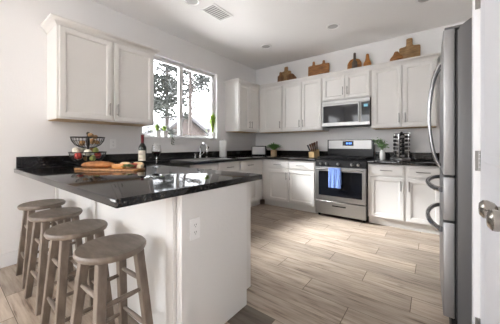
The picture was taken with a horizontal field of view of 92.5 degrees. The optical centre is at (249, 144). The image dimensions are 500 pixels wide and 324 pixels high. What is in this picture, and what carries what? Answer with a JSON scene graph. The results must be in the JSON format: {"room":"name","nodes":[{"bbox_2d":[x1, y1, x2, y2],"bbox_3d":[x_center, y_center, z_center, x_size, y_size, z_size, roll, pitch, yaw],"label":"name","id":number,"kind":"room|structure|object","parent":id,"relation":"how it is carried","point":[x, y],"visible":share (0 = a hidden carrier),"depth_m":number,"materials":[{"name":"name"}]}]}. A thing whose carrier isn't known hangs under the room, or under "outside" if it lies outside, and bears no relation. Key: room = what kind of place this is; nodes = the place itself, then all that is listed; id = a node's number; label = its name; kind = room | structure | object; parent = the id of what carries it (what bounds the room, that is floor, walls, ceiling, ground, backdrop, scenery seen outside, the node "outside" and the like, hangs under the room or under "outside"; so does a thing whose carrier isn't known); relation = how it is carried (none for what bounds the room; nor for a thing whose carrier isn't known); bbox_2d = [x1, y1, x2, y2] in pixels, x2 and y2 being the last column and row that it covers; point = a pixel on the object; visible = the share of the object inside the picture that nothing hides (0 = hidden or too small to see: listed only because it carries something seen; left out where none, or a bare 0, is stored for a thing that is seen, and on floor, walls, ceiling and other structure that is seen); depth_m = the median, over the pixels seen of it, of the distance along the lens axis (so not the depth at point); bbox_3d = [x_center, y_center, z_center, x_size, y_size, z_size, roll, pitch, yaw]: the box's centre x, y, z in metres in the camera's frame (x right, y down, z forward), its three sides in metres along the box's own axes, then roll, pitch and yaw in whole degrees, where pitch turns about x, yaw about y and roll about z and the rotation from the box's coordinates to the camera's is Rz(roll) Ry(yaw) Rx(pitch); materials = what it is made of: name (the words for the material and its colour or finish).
{"room":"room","nodes":[
{"label":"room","id":0,"kind":"room"},
{"bbox_2d":[0,0,255,254],"bbox_3d":[-2.156,-0.280,2.550,0.150,2.839,7.650,0,0,37],"label":"wall","id":1,"kind":"structure","parent":0,"point":[25,129],"depth_m":2.48,"materials":[{"name":"white paint"}]},
{"bbox_2d":[0,242,49,267],"bbox_3d":[-3.235,1.077,0.996,0.013,0.125,3.870,0,0,37],"label":"baseboard","id":2,"kind":"structure","parent":1,"relation":"attached to","point":[7,259],"depth_m":2.26,"materials":[{"name":"white paint"}]},
{"bbox_2d":[40,13,159,126],"bbox_3d":[-1.651,-0.735,2.767,0.389,0.968,1.113,0,0,37],"label":"upper cabinet","id":3,"kind":"object","parent":1,"relation":"attached to","point":[95,76],"visible":1,"depth_m":2.55,"materials":[{"name":"paint"}]},
{"bbox_2d":[110,139,115,147],"bbox_3d":[-1.714,-0.015,3.000,0.008,0.116,0.072,0,0,37],"label":"power outlet","id":4,"kind":"object","parent":1,"relation":"attached to","point":[112,141],"visible":1,"depth_m":3.00,"materials":[{"name":"white plastic"}]},
{"bbox_2d":[16,150,250,167],"bbox_3d":[-1.052,0.170,3.857,0.020,0.110,3.928,0,0,37],"label":"backsplash","id":5,"kind":"structure","parent":1,"relation":"attached to","point":[32,161],"depth_m":3.01,"materials":[{"name":"black stone"}]},
{"bbox_2d":[142,56,216,139],"bbox_3d":[-1.099,-0.706,3.916,0.147,1.212,1.443,0,0,37],"label":"window","id":6,"kind":"structure","parent":1,"relation":"in","point":[180,135],"depth_m":3.92,"materials":[{"name":"white paint"}]},
{"bbox_2d":[153,124,160,136],"bbox_3d":[-1.363,-0.226,3.526,0.114,0.206,0.113,0,0,37],"label":"potted fern","id":7,"kind":"object","parent":6,"relation":"on","point":[157,133],"visible":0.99,"depth_m":3.50,"materials":[{"name":"white ceramic"}]},
{"bbox_2d":[154,131,160,136],"bbox_3d":[-1.364,-0.165,3.525,0.076,0.085,0.076,0,0,37],"label":"pot","id":8,"kind":"object","parent":7,"relation":"on","point":[156,133],"depth_m":3.50,"materials":[{"name":"white ceramic"}]},
{"bbox_2d":[161,125,167,136],"bbox_3d":[-1.296,-0.215,3.618,0.109,0.184,0.113,0,0,37],"label":"potted fern","id":9,"kind":"object","parent":6,"relation":"on","point":[164,133],"visible":0.99,"depth_m":3.60,"materials":[{"name":"white ceramic"}]},
{"bbox_2d":[161,131,167,136],"bbox_3d":[-1.294,-0.165,3.616,0.076,0.085,0.076,0,0,37],"label":"pot","id":10,"kind":"object","parent":9,"relation":"on","point":[163,133],"depth_m":3.59,"materials":[{"name":"white ceramic"}]},
{"bbox_2d":[209,111,215,137],"bbox_3d":[-0.686,-0.371,4.398,0.138,0.497,0.142,0,0,37],"label":"potted topiary","id":11,"kind":"object","parent":6,"relation":"on","point":[212,120],"visible":0.99,"depth_m":4.37,"materials":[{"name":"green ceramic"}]},
{"bbox_2d":[210,132,214,137],"bbox_3d":[-0.688,-0.175,4.399,0.104,0.106,0.104,0,0,37],"label":"pot","id":12,"kind":"object","parent":11,"relation":"on","point":[212,134],"depth_m":4.36,"materials":[{"name":"white ceramic"}]},
{"bbox_2d":[223,78,259,132],"bbox_3d":[-0.137,-0.735,4.756,0.389,0.968,0.724,0,0,37],"label":"upper cabinet","id":13,"kind":"object","parent":1,"relation":"attached to","point":[241,95],"visible":1,"depth_m":4.58,"materials":[{"name":"paint"}]},
{"bbox_2d":[0,199,448,323],"bbox_3d":[-0.490,1.141,1.189,4.350,0.002,7.700,0,0,37],"label":"floor","id":14,"kind":"structure","parent":0,"point":[307,267],"depth_m":2.06,"materials":[{"name":"brown wood"}]},
{"bbox_2d":[15,199,65,288],"bbox_3d":[-1.829,0.824,2.113,0.338,0.631,0.324,0,0,39],"label":"bar stool","id":15,"kind":"object","parent":14,"relation":"on","point":[28,208],"visible":0.66,"depth_m":2.07,"materials":[{"name":"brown wood"}]},
{"bbox_2d":[24,207,87,315],"bbox_3d":[-1.464,0.824,1.814,0.337,0.631,0.324,0,0,36],"label":"bar stool","id":16,"kind":"object","parent":14,"relation":"on","point":[41,220],"visible":0.77,"depth_m":1.77,"materials":[{"name":"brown wood"}]},
{"bbox_2d":[40,219,114,323],"bbox_3d":[-1.077,0.824,1.497,0.337,0.631,0.324,0,0,38],"label":"bar stool","id":17,"kind":"object","parent":14,"relation":"on","point":[60,235],"visible":0.73,"depth_m":1.46,"materials":[{"name":"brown wood"}]},
{"bbox_2d":[70,233,152,323],"bbox_3d":[-0.706,0.824,1.224,0.338,0.631,0.324,0,0,36],"label":"bar stool","id":18,"kind":"object","parent":14,"relation":"on","point":[100,252],"visible":1,"depth_m":1.20,"materials":[{"name":"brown wood"}]},
{"bbox_2d":[55,182,250,323],"bbox_3d":[-1.013,0.703,2.164,2.129,0.870,0.687,0,0,37],"label":"base cabinet","id":19,"kind":"object","parent":14,"relation":"on","point":[206,279],"visible":0.58,"depth_m":1.45,"materials":[{"name":"paint"}]},
{"bbox_2d":[14,150,327,207],"bbox_3d":[-0.213,0.191,3.210,2.139,0.151,3.943,0,0,37],"label":"countertop","id":20,"kind":"structure","parent":19,"relation":"on","point":[115,189],"depth_m":1.73,"materials":[{"name":"black stone"}]},
{"bbox_2d":[68,132,105,167],"bbox_3d":[-1.635,0.046,2.418,0.324,0.358,0.324,0,0,37],"label":"wire basket","id":21,"kind":"object","parent":20,"relation":"on","point":[87,133],"visible":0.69,"depth_m":2.38,"materials":[{"name":"black metal"}]},
{"bbox_2d":[72,147,79,153],"bbox_3d":[-1.719,0.056,2.366,0.066,0.068,0.067,0,0,-27],"label":"onion","id":22,"kind":"object","parent":21,"relation":"in","point":[75,149],"visible":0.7,"depth_m":2.34,"materials":[{"name":"white food"}]},
{"bbox_2d":[74,153,81,158],"bbox_3d":[-1.670,0.107,2.326,0.068,0.062,0.066,0,0,-35],"label":"apple","id":23,"kind":"object","parent":21,"relation":"in","point":[75,154],"visible":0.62,"depth_m":2.30,"materials":[{"name":"red food"}]},
{"bbox_2d":[68,151,105,163],"bbox_3d":[-1.635,0.130,2.418,0.324,0.122,0.324,0,0,37],"label":"wire bowl","id":24,"kind":"object","parent":21,"relation":"on","point":[104,152],"depth_m":2.35,"materials":[{"name":"black metal"}]},
{"bbox_2d":[70,136,104,147],"bbox_3d":[-1.635,-0.025,2.418,0.298,0.112,0.298,0,0,37],"label":"wire bowl","id":25,"kind":"object","parent":21,"relation":"on","point":[87,138],"depth_m":2.39,"materials":[{"name":"black metal"}]},
{"bbox_2d":[84,149,91,155],"bbox_3d":[-1.590,0.075,2.346,0.066,0.068,0.069,0,0,6],"label":"onion","id":26,"kind":"object","parent":21,"relation":"in","point":[86,150],"visible":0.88,"depth_m":2.33,"materials":[{"name":"white food"}]},
{"bbox_2d":[74,167,144,171],"bbox_3d":[-1.273,0.216,2.140,0.640,0.018,0.170,0,0,7],"label":"serving board","id":27,"kind":"object","parent":20,"relation":"on","point":[109,168],"visible":0.86,"depth_m":2.06,"materials":[{"name":"brown wood"}]},
{"bbox_2d":[81,161,113,167],"bbox_3d":[-1.362,0.176,2.151,0.300,0.063,0.108,0,0,0],"label":"bread loaf","id":28,"kind":"object","parent":27,"relation":"on","point":[91,164],"visible":0.91,"depth_m":2.11,"materials":[{"name":"brown food"}]},
{"bbox_2d":[112,164,125,168],"bbox_3d":[-1.143,0.186,2.081,0.118,0.042,0.044,0,0,7],"label":"cheese wedge","id":29,"kind":"object","parent":27,"relation":"on","point":[114,166],"visible":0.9,"depth_m":2.06,"materials":[{"name":"orange food"}]},
{"bbox_2d":[138,135,146,166],"bbox_3d":[-1.101,0.060,2.452,0.078,0.331,0.078,0,0,37],"label":"wine bottle","id":30,"kind":"object","parent":20,"relation":"on","point":[142,150],"visible":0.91,"depth_m":2.43,"materials":[{"name":"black glass"}]},
{"bbox_2d":[152,145,160,166],"bbox_3d":[-0.953,0.113,2.439,0.092,0.225,0.092,0,0,37],"label":"wine glass","id":31,"kind":"object","parent":20,"relation":"on","point":[156,149],"visible":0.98,"depth_m":2.41,"materials":[{"name":"clear glass"}]},
{"bbox_2d":[199,143,207,157],"bbox_3d":[-0.753,0.095,4.027,0.219,0.260,0.136,0,0,37],"label":"faucet","id":32,"kind":"object","parent":20,"relation":"on","point":[205,144],"visible":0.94,"depth_m":4.03,"materials":[{"name":"silver metal"}]},
{"bbox_2d":[176,158,231,167],"bbox_3d":[-0.738,0.315,3.720,0.490,0.192,0.830,0,0,37],"label":"sink","id":33,"kind":"object","parent":20,"relation":"in","point":[193,159],"visible":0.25,"depth_m":3.79,"materials":[{"name":"silver metal"}]},
{"bbox_2d":[219,139,226,156],"bbox_3d":[-0.496,0.057,4.410,0.150,0.337,0.150,0,0,37],"label":"paper towel roll","id":34,"kind":"object","parent":20,"relation":"on","point":[222,144],"visible":0.91,"depth_m":4.36,"materials":[{"name":"white paper"}]},
{"bbox_2d":[251,146,266,155],"bbox_3d":[0.200,0.122,5.085,0.330,0.207,0.174,0,0,6],"label":"toaster","id":35,"kind":"object","parent":20,"relation":"on","point":[255,150],"visible":0.95,"depth_m":5.00,"materials":[{"name":"silver metal"}]},
{"bbox_2d":[266,142,281,155],"bbox_3d":[0.493,0.083,4.870,0.428,0.286,0.429,0,0,37],"label":"potted fern","id":36,"kind":"object","parent":20,"relation":"on","point":[273,146],"visible":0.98,"depth_m":4.81,"materials":[{"name":"green plant"}]},
{"bbox_2d":[271,150,276,155],"bbox_3d":[0.484,0.162,4.864,0.128,0.127,0.128,0,0,37],"label":"pot","id":37,"kind":"object","parent":36,"relation":"on","point":[273,152],"depth_m":4.81,"materials":[{"name":"beige ceramic"}]},
{"bbox_2d":[307,141,318,157],"bbox_3d":[1.151,0.078,4.352,0.219,0.296,0.152,0,0,-38],"label":"knife block","id":38,"kind":"object","parent":20,"relation":"on","point":[313,153],"visible":0.98,"depth_m":4.31,"materials":[{"name":"brown wood"}]},
{"bbox_2d":[190,217,199,240],"bbox_3d":[-0.304,0.465,1.330,0.008,0.116,0.072,0,0,37],"label":"power outlet","id":39,"kind":"object","parent":19,"relation":"attached to","point":[194,223],"visible":1,"depth_m":1.32,"materials":[{"name":"white plastic"}]},
{"bbox_2d":[190,161,238,171],"bbox_3d":[-0.706,0.704,3.788,0.651,0.871,1.013,0,0,37],"label":"base cabinet","id":40,"kind":"object","parent":14,"relation":"on","point":[224,166],"visible":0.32,"depth_m":3.66,"materials":[{"name":"paint"}]},
{"bbox_2d":[239,159,262,206],"bbox_3d":[-0.184,0.704,4.473,0.651,0.871,0.695,0,0,37],"label":"base cabinet","id":41,"kind":"object","parent":14,"relation":"on","point":[248,166],"visible":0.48,"depth_m":4.39,"materials":[{"name":"paint"}]},
{"bbox_2d":[263,159,317,212],"bbox_3d":[0.831,0.704,4.481,1.053,0.871,0.651,0,0,37],"label":"base cabinet","id":42,"kind":"object","parent":14,"relation":"on","point":[286,183],"visible":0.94,"depth_m":4.22,"materials":[{"name":"paint"}]},
{"bbox_2d":[315,139,374,222],"bbox_3d":[1.538,0.524,3.892,0.758,1.229,0.712,0,0,37],"label":"gas range","id":43,"kind":"object","parent":14,"relation":"on","point":[352,156],"visible":0.99,"depth_m":3.70,"materials":[{"name":"silver metal"}]},
{"bbox_2d":[328,168,341,188],"bbox_3d":[1.293,0.502,3.640,0.187,0.302,0.058,0,0,37],"label":"dish towel","id":44,"kind":"object","parent":43,"relation":"hanging from","point":[334,174],"visible":1,"depth_m":3.62,"materials":[{"name":"blue fabric"}]},
{"bbox_2d":[316,158,371,161],"bbox_3d":[1.564,0.233,3.926,0.758,0.022,0.625,0,0,37],"label":"cooktop","id":45,"kind":"object","parent":43,"relation":"in","point":[317,159],"depth_m":3.68,"materials":[{"name":"black metal"}]},
{"bbox_2d":[368,164,439,234],"bbox_3d":[2.209,0.704,3.432,0.843,0.871,0.651,0,0,37],"label":"base cabinet","id":46,"kind":"object","parent":14,"relation":"on","point":[399,196],"visible":0.88,"depth_m":3.20,"materials":[{"name":"paint"}]},
{"bbox_2d":[367,152,439,165],"bbox_3d":[2.212,0.191,3.435,0.850,0.151,0.648,0,0,37],"label":"countertop","id":47,"kind":"structure","parent":46,"relation":"on","point":[417,159],"depth_m":3.48,"materials":[{"name":"black stone"}]},
{"bbox_2d":[372,137,388,159],"bbox_3d":[1.989,0.054,3.648,0.245,0.343,0.227,0,0,-22],"label":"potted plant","id":48,"kind":"object","parent":47,"relation":"on","point":[380,143],"visible":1,"depth_m":3.61,"materials":[{"name":"white ceramic"}]},
{"bbox_2d":[393,132,410,160],"bbox_3d":[2.232,0.015,3.528,0.224,0.420,0.224,0,0,9],"label":"spice rack","id":49,"kind":"object","parent":47,"relation":"on","point":[398,158],"visible":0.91,"depth_m":3.47,"materials":[{"name":"silver metal"}]},
{"bbox_2d":[425,18,471,323],"bbox_3d":[1.625,0.225,1.514,0.832,1.830,0.900,0,0,37],"label":"refrigerator","id":50,"kind":"object","parent":14,"relation":"on","point":[454,68],"visible":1,"depth_m":1.33,"materials":[{"name":"grey metal"}]},
{"bbox_2d":[92,0,471,69],"bbox_3d":[-0.510,-1.759,1.204,4.400,0.120,7.800,0,0,37],"label":"ceiling","id":51,"kind":"structure","parent":0,"point":[294,30],"depth_m":3.32,"materials":[{"name":"white paint"}]},
{"bbox_2d":[184,0,199,5],"bbox_3d":[-0.685,-1.694,2.827,0.190,0.010,0.190,0,0,37],"label":"recessed light","id":52,"kind":"object","parent":51,"relation":"in","point":[188,2],"visible":1,"depth_m":2.85,"materials":[{"name":"white plastic"}]},
{"bbox_2d":[201,3,232,21],"bbox_3d":[-0.422,-1.693,3.078,0.242,0.010,0.363,0,0,37],"label":"ceiling vent","id":53,"kind":"object","parent":51,"relation":"in","point":[213,10],"visible":1,"depth_m":3.06,"materials":[{"name":"white plastic"}]},
{"bbox_2d":[261,44,270,48],"bbox_3d":[0.276,-1.694,4.133,0.190,0.010,0.190,0,0,37],"label":"recessed light","id":54,"kind":"object","parent":51,"relation":"in","point":[265,46],"visible":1,"depth_m":4.13,"materials":[{"name":"white plastic"}]},
{"bbox_2d":[326,23,339,29],"bbox_3d":[1.191,-1.694,3.436,0.190,0.010,0.190,0,0,37],"label":"recessed light","id":55,"kind":"object","parent":51,"relation":"in","point":[333,26],"visible":1,"depth_m":3.43,"materials":[{"name":"white plastic"}]},
{"bbox_2d":[415,0,431,3],"bbox_3d":[2.037,-1.694,2.788,0.190,0.010,0.190,0,0,37],"label":"recessed light","id":56,"kind":"object","parent":51,"relation":"in","point":[416,1],"visible":1,"depth_m":2.83,"materials":[{"name":"white plastic"}]},
{"bbox_2d":[256,21,465,158],"bbox_3d":[1.866,-0.280,4.202,4.250,2.839,0.150,0,0,37],"label":"wall","id":57,"kind":"structure","parent":0,"point":[430,41],"depth_m":4.11,"materials":[{"name":"white paint"}]},
{"bbox_2d":[259,81,289,132],"bbox_3d":[0.496,-0.735,4.905,0.546,0.968,0.389,0,0,37],"label":"upper cabinet","id":58,"kind":"object","parent":57,"relation":"attached to","point":[271,94],"visible":0.91,"depth_m":4.77,"materials":[{"name":"paint"}]},
{"bbox_2d":[277,72,282,82],"bbox_3d":[0.627,-1.354,4.936,0.130,0.295,0.035,0,0,37],"label":"cutting board","id":59,"kind":"object","parent":58,"relation":"on","point":[280,77],"visible":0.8,"depth_m":4.93,"materials":[{"name":"brown wood"}]},
{"bbox_2d":[282,67,290,80],"bbox_3d":[0.731,-1.406,4.924,0.240,0.400,0.042,0,0,37],"label":"cutting board","id":60,"kind":"object","parent":58,"relation":"on","point":[286,72],"visible":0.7,"depth_m":4.92,"materials":[{"name":"brown wood"}]},
{"bbox_2d":[266,150,327,156],"bbox_3d":[0.789,0.170,4.912,1.632,0.110,0.020,0,0,37],"label":"backsplash","id":61,"kind":"structure","parent":57,"relation":"attached to","point":[268,152],"depth_m":4.82,"materials":[{"name":"black stone"}]},
{"bbox_2d":[281,74,328,132],"bbox_3d":[1.027,-0.735,4.501,0.787,0.968,0.389,0,0,37],"label":"upper cabinet","id":62,"kind":"object","parent":57,"relation":"attached to","point":[302,97],"visible":0.99,"depth_m":4.34,"materials":[{"name":"paint"}]},
{"bbox_2d":[287,73,296,79],"bbox_3d":[0.837,-1.317,4.774,0.200,0.223,0.031,0,0,37],"label":"cutting board","id":63,"kind":"object","parent":62,"relation":"on","point":[290,76],"visible":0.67,"depth_m":4.78,"materials":[{"name":"brown wood"}]},
{"bbox_2d":[308,60,328,75],"bbox_3d":[1.284,-1.396,4.490,0.405,0.380,0.040,0,0,37],"label":"cutting board","id":64,"kind":"object","parent":62,"relation":"on","point":[322,68],"visible":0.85,"depth_m":4.48,"materials":[{"name":"brown wood"}]},
{"bbox_2d":[321,65,370,101],"bbox_3d":[1.645,-0.985,4.030,0.762,0.469,0.389,0,0,37],"label":"upper cabinet","id":65,"kind":"object","parent":57,"relation":"attached to","point":[351,83],"visible":0.94,"depth_m":3.88,"materials":[{"name":"paint"}]},
{"bbox_2d":[322,97,370,127],"bbox_3d":[1.631,-0.524,4.012,0.752,0.432,0.432,0,0,37],"label":"microwave","id":66,"kind":"object","parent":65,"relation":"attached to","point":[355,112],"visible":0.97,"depth_m":3.86,"materials":[{"name":"silver metal"}]},
{"bbox_2d":[347,59,361,68],"bbox_3d":[1.794,-1.347,4.117,0.230,0.282,0.034,0,0,37],"label":"cutting board","id":67,"kind":"object","parent":65,"relation":"on","point":[359,63],"visible":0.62,"depth_m":4.13,"materials":[{"name":"brown wood"}]},
{"bbox_2d":[352,53,356,67],"bbox_3d":[1.778,-1.389,4.075,0.085,0.365,0.040,0,0,37],"label":"cutting board","id":68,"kind":"object","parent":65,"relation":"on","point":[354,63],"visible":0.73,"depth_m":4.07,"materials":[{"name":"black wood"}]},
{"bbox_2d":[363,54,370,66],"bbox_3d":[1.955,-1.364,3.989,0.120,0.315,0.036,0,0,37],"label":"cutting board","id":69,"kind":"object","parent":65,"relation":"on","point":[367,60],"visible":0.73,"depth_m":3.98,"materials":[{"name":"brown wood"}]},
{"bbox_2d":[370,52,440,129],"bbox_3d":[2.289,-0.735,3.540,0.854,0.968,0.389,0,0,37],"label":"upper cabinet","id":70,"kind":"object","parent":57,"relation":"attached to","point":[400,88],"visible":0.94,"depth_m":3.41,"materials":[{"name":"paint"}]},
{"bbox_2d":[390,51,402,60],"bbox_3d":[2.262,-1.326,3.703,0.175,0.240,0.032,0,0,37],"label":"cutting board","id":71,"kind":"object","parent":70,"relation":"on","point":[396,56],"visible":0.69,"depth_m":3.70,"materials":[{"name":"brown wood"}]},
{"bbox_2d":[399,38,419,58],"bbox_3d":[2.425,-1.416,3.641,0.270,0.420,0.043,0,0,37],"label":"cutting board","id":72,"kind":"object","parent":70,"relation":"on","point":[410,50],"visible":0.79,"depth_m":3.63,"materials":[{"name":"brown wood"}]},
{"bbox_2d":[376,152,439,160],"bbox_3d":[2.402,0.170,3.685,0.840,0.110,0.020,0,0,37],"label":"backsplash","id":73,"kind":"structure","parent":57,"relation":"attached to","point":[388,155],"depth_m":3.60,"materials":[{"name":"black stone"}]},
{"bbox_2d":[486,209,499,231],"bbox_3d":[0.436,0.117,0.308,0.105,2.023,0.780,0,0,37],"label":"door knob","id":74,"kind":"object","parent":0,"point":[493,216],"depth_m":0.58,"materials":[{"name":"silver metal"}]},
{"bbox_3d":[0.041,-0.280,-0.975,0.884,2.839,4.700,0,0,37],"label":"wall","id":75,"kind":"structure","parent":0,"visible":0},
{"bbox_2d":[472,0,480,323],"bbox_3d":[1.078,0.080,1.141,0.027,2.120,0.047,0,0,37],"label":"trim","id":76,"kind":"structure","parent":75,"relation":"attached to","point":[476,14],"depth_m":1.12,"materials":[{"name":"white paint"}]},
{"bbox_2d":[475,0,499,323],"bbox_3d":[0.867,0.117,0.874,0.105,2.023,0.632,0,0,37],"label":"door","id":77,"kind":"structure","parent":75,"relation":"in","point":[488,162],"depth_m":0.90,"materials":[{"name":"white paint"}]},
{"label":"outside","id":78,"kind":"structure","parent":0,"visible":0},
{"bbox_3d":[-12.822,1.515,21.568,39.840,0.150,70.000,0,0,37],"label":"ground","id":79,"kind":"structure","parent":78,"visible":0},
{"bbox_2d":[143,113,155,133],"bbox_3d":[-6.115,-2.060,12.404,2.886,7.002,2.924,0,0,37],"label":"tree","id":80,"kind":"object","parent":79,"relation":"on","point":[150,131],"visible":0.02,"depth_m":12.57,"materials":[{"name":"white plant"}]},
{"bbox_2d":[146,61,196,134],"bbox_3d":[-5.577,-3.203,16.080,5.781,9.289,5.133,0,0,-36],"label":"tree","id":81,"kind":"object","parent":79,"relation":"on","point":[160,104],"visible":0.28,"depth_m":15.13,"materials":[{"name":"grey plant"}]},
{"bbox_2d":[142,114,209,135],"bbox_3d":[-7.071,-0.655,22.595,4.450,4.190,8.200,0,0,37],"label":"house","id":82,"kind":"structure","parent":79,"relation":"on","point":[197,129],"depth_m":21.70,"materials":[{"name":"beige"}]},
{"bbox_2d":[154,61,209,134],"bbox_3d":[-2.879,-2.660,11.281,4.039,8.202,3.534,0,0,37],"label":"tree","id":83,"kind":"object","parent":79,"relation":"on","point":[203,81],"visible":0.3,"depth_m":11.34,"materials":[{"name":"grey plant"}]},
{"bbox_2d":[193,118,209,132],"bbox_3d":[-5.889,-1.235,37.152,6.000,5.350,8.800,0,0,37],"label":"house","id":84,"kind":"structure","parent":79,"relation":"on","point":[204,123],"depth_m":33.90,"materials":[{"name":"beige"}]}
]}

